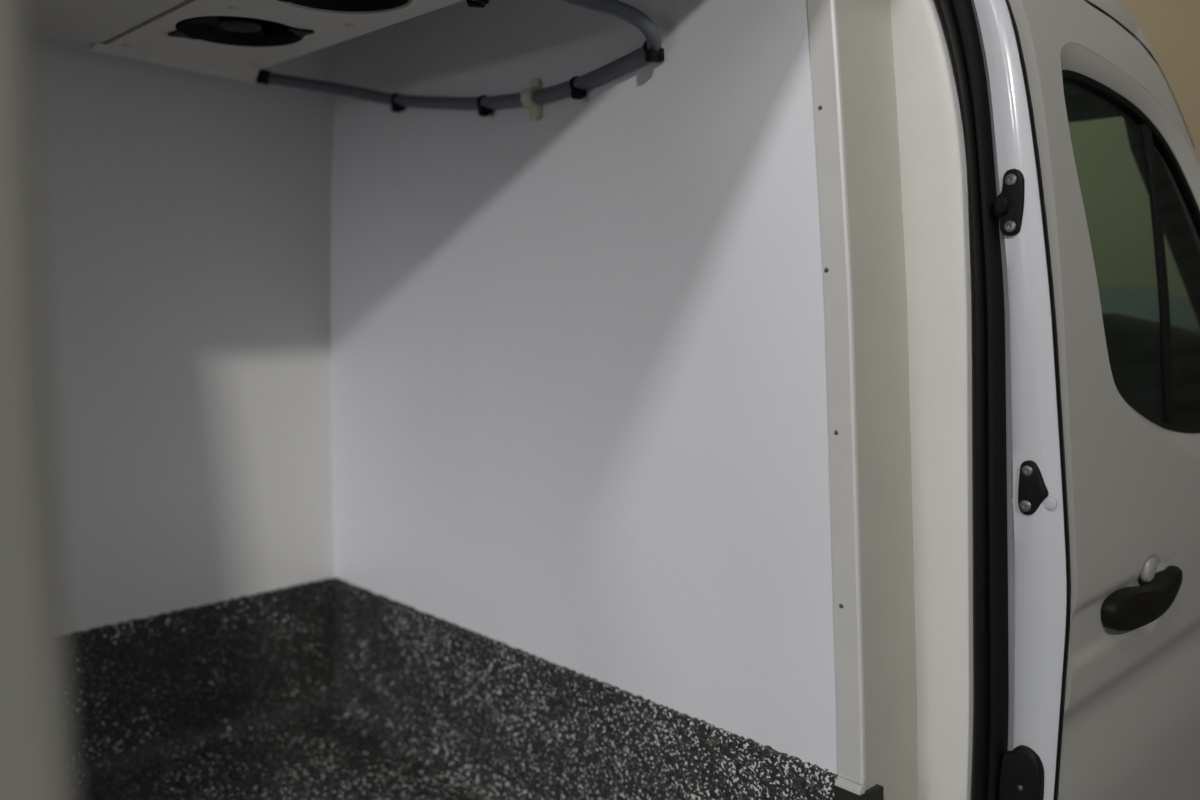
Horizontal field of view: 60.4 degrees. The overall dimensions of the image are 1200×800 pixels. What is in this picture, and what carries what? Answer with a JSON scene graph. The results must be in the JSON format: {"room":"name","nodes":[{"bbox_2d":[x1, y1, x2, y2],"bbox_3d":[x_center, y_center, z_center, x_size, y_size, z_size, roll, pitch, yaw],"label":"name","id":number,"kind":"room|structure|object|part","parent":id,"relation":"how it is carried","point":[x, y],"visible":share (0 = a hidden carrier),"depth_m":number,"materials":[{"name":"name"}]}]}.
{"room":"loading area","nodes":[
{"label":"loading area","id":0,"kind":"room"},
{"bbox_2d":[29,35,334,633],"bbox_3d":[-1.903,0.033,1.271,3.597,1.870,0.138,-6,8,-44],"label":"wall","id":1,"kind":"structure","parent":0,"point":[185,216],"depth_m":2.23,"materials":[{"name":"white plastic"}]},
{"bbox_2d":[67,578,335,792],"bbox_3d":[-1.911,0.723,1.321,3.537,0.319,0.059,-6,8,-44],"label":"baseboard","id":2,"kind":"structure","parent":1,"relation":"attached to","point":[152,692],"depth_m":2.31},
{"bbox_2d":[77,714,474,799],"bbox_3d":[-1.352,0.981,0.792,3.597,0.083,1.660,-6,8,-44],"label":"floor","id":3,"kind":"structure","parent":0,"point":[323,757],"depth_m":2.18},
{"bbox_2d":[330,0,863,784],"bbox_3d":[-0.133,-0.042,1.983,0.050,1.870,1.562,-6,8,-44],"label":"wall","id":4,"kind":"structure","parent":0,"point":[580,420],"depth_m":1.80,"materials":[{"name":"white plastic"}]},
{"bbox_2d":[329,577,837,799],"bbox_3d":[-0.173,0.650,2.018,0.059,0.319,1.449,-6,8,-44],"label":"baseboard","id":5,"kind":"structure","parent":4,"relation":"attached to","point":[491,719],"depth_m":2.04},
{"bbox_2d":[807,0,865,781],"bbox_3d":[0.322,-0.184,1.455,0.010,1.457,0.160,-6,8,-44],"label":"trim","id":6,"kind":"structure","parent":4,"relation":"attached to","point":[822,14],"depth_m":1.45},
{"bbox_2d":[834,775,883,799],"bbox_3d":[0.382,0.797,1.510,0.049,0.499,0.074,-6,8,-44],"label":"trim","id":7,"kind":"structure","parent":4,"relation":"attached to","point":[844,788],"depth_m":1.48,"materials":[{"name":"plastic"}]},
{"bbox_2d":[836,0,917,799],"bbox_3d":[0.398,0.057,1.518,0.154,1.970,0.158,-6,8,-44],"label":"trim","id":8,"kind":"structure","parent":4,"relation":"attached to","point":[869,102],"depth_m":1.49,"materials":[{"name":"white metal"}]},
{"bbox_2d":[890,0,972,799],"bbox_3d":[0.484,0.115,1.540,0.027,1.850,0.199,-6,8,-44],"label":"trim","id":9,"kind":"structure","parent":4,"relation":"attached to","point":[933,169],"depth_m":1.50,"materials":[{"name":"white metal"}]},
{"bbox_2d":[1068,0,1199,300],"bbox_3d":[5.846,-1.927,5.435,0.200,6.000,18.000,-6,8,-44],"label":"wall","id":10,"kind":"structure","parent":0,"point":[1115,197],"depth_m":7.44,"materials":[{"name":"paint"}]},
{"bbox_3d":[-1.390,-0.866,0.638,3.597,0.050,1.530,-6,8,-44],"label":"ceiling","id":11,"kind":"structure","parent":0,"visible":0},
{"bbox_2d":[27,0,488,82],"bbox_3d":[-0.982,-0.736,1.293,1.569,0.341,0.816,-6,8,-44],"label":"refrigeration unit","id":12,"kind":"object","parent":11,"relation":"attached to","point":[228,39],"visible":1,"depth_m":1.76,"materials":[{"name":"plastic"}]},
{"bbox_3d":[-0.759,-0.622,1.542,0.257,0.012,0.758,-6,8,-44],"label":"panel","id":13,"kind":"part","parent":12,"relation":"part of","materials":[{"name":"plastic"}]},
{"bbox_3d":[-0.680,-0.667,1.760,0.066,0.031,0.074,-3,7,-28],"label":"fan blade","id":14,"kind":"part","parent":12,"relation":"part of","materials":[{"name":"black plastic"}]},
{"bbox_3d":[-0.683,-0.672,1.814,0.066,0.031,0.074,3,6,23],"label":"fan blade","id":15,"kind":"part","parent":12,"relation":"part of","materials":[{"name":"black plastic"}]},
{"bbox_3d":[-0.642,-0.676,1.849,0.074,0.031,0.066,-2,6,-16],"label":"fan blade","id":16,"kind":"part","parent":12,"relation":"part of","materials":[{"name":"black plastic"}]},
{"bbox_3d":[-0.587,-0.676,1.846,0.066,0.031,0.078,-6,8,-44],"label":"fan blade","id":17,"kind":"part","parent":12,"relation":"part of","materials":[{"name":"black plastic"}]},
{"bbox_3d":[-0.554,-0.641,1.738,0.299,0.012,0.758,-6,8,-44],"label":"fan panel","id":18,"kind":"part","parent":12,"relation":"part of","materials":[{"name":"plastic"}]},
{"bbox_2d":[256,0,663,119],"bbox_3d":[-0.298,-0.598,1.877,0.260,0.175,0.946,-6,8,-44],"label":"hose","id":19,"kind":"object","parent":12,"relation":"attached to","point":[532,98],"visible":1,"depth_m":1.85,"materials":[{"name":"grey plastic"}]},
{"bbox_3d":[0.000,1.691,0.177,18.000,0.100,18.000,-6,8,-44],"label":"ground","id":20,"kind":"structure","parent":0,"visible":0},
{"bbox_2d":[0,0,1199,799],"bbox_3d":[-0.645,0.220,1.404,5.870,2.570,2.035,-6,8,-44],"label":"van","id":21,"kind":"object","parent":20,"relation":"on","point":[1086,421],"visible":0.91,"depth_m":1.44,"materials":[{"name":"white paint"}]},
{"bbox_3d":[-0.720,0.257,0.134,1.269,1.920,0.310,-6,8,-44],"label":"sliding door","id":22,"kind":"part","parent":21,"relation":"part of","materials":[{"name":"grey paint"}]},
{"bbox_3d":[0.560,-0.270,1.409,0.013,0.090,0.040,-6,8,-44],"label":"striker plate","id":23,"kind":"part","parent":21,"relation":"part of","materials":[{"name":"black plastic"}]},
{"bbox_3d":[0.595,0.564,1.456,0.018,0.155,0.057,-6,8,-44],"label":"striker plate","id":24,"kind":"part","parent":21,"relation":"part of","materials":[{"name":"black plastic"}]},
{"bbox_3d":[0.595,0.121,1.413,0.013,0.076,0.038,-6,8,-44],"label":"striker plate","id":25,"kind":"part","parent":21,"relation":"part of","materials":[{"name":"black plastic"}]},
{"bbox_3d":[0.847,0.312,1.598,0.292,0.067,0.035,-6,8,-44],"label":"door handle","id":26,"kind":"part","parent":21,"relation":"part of","materials":[{"name":"black plastic"}]},
{"bbox_3d":[1.215,-0.209,2.070,0.704,0.685,0.107,-4,7,-35],"label":"pillar trim","id":27,"kind":"part","parent":21,"relation":"part of","materials":[{"name":"plastic"}]},
{"bbox_2d":[1098,287,1199,332],"bbox_3d":[2.721,0.200,5.848,2.250,1.678,1.740,-6,8,-44],"label":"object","id":28,"kind":"object","parent":20,"relation":"on","point":[1142,303],"visible":0.02,"depth_m":5.11,"materials":[{"name":"teal metal"}]}
]}

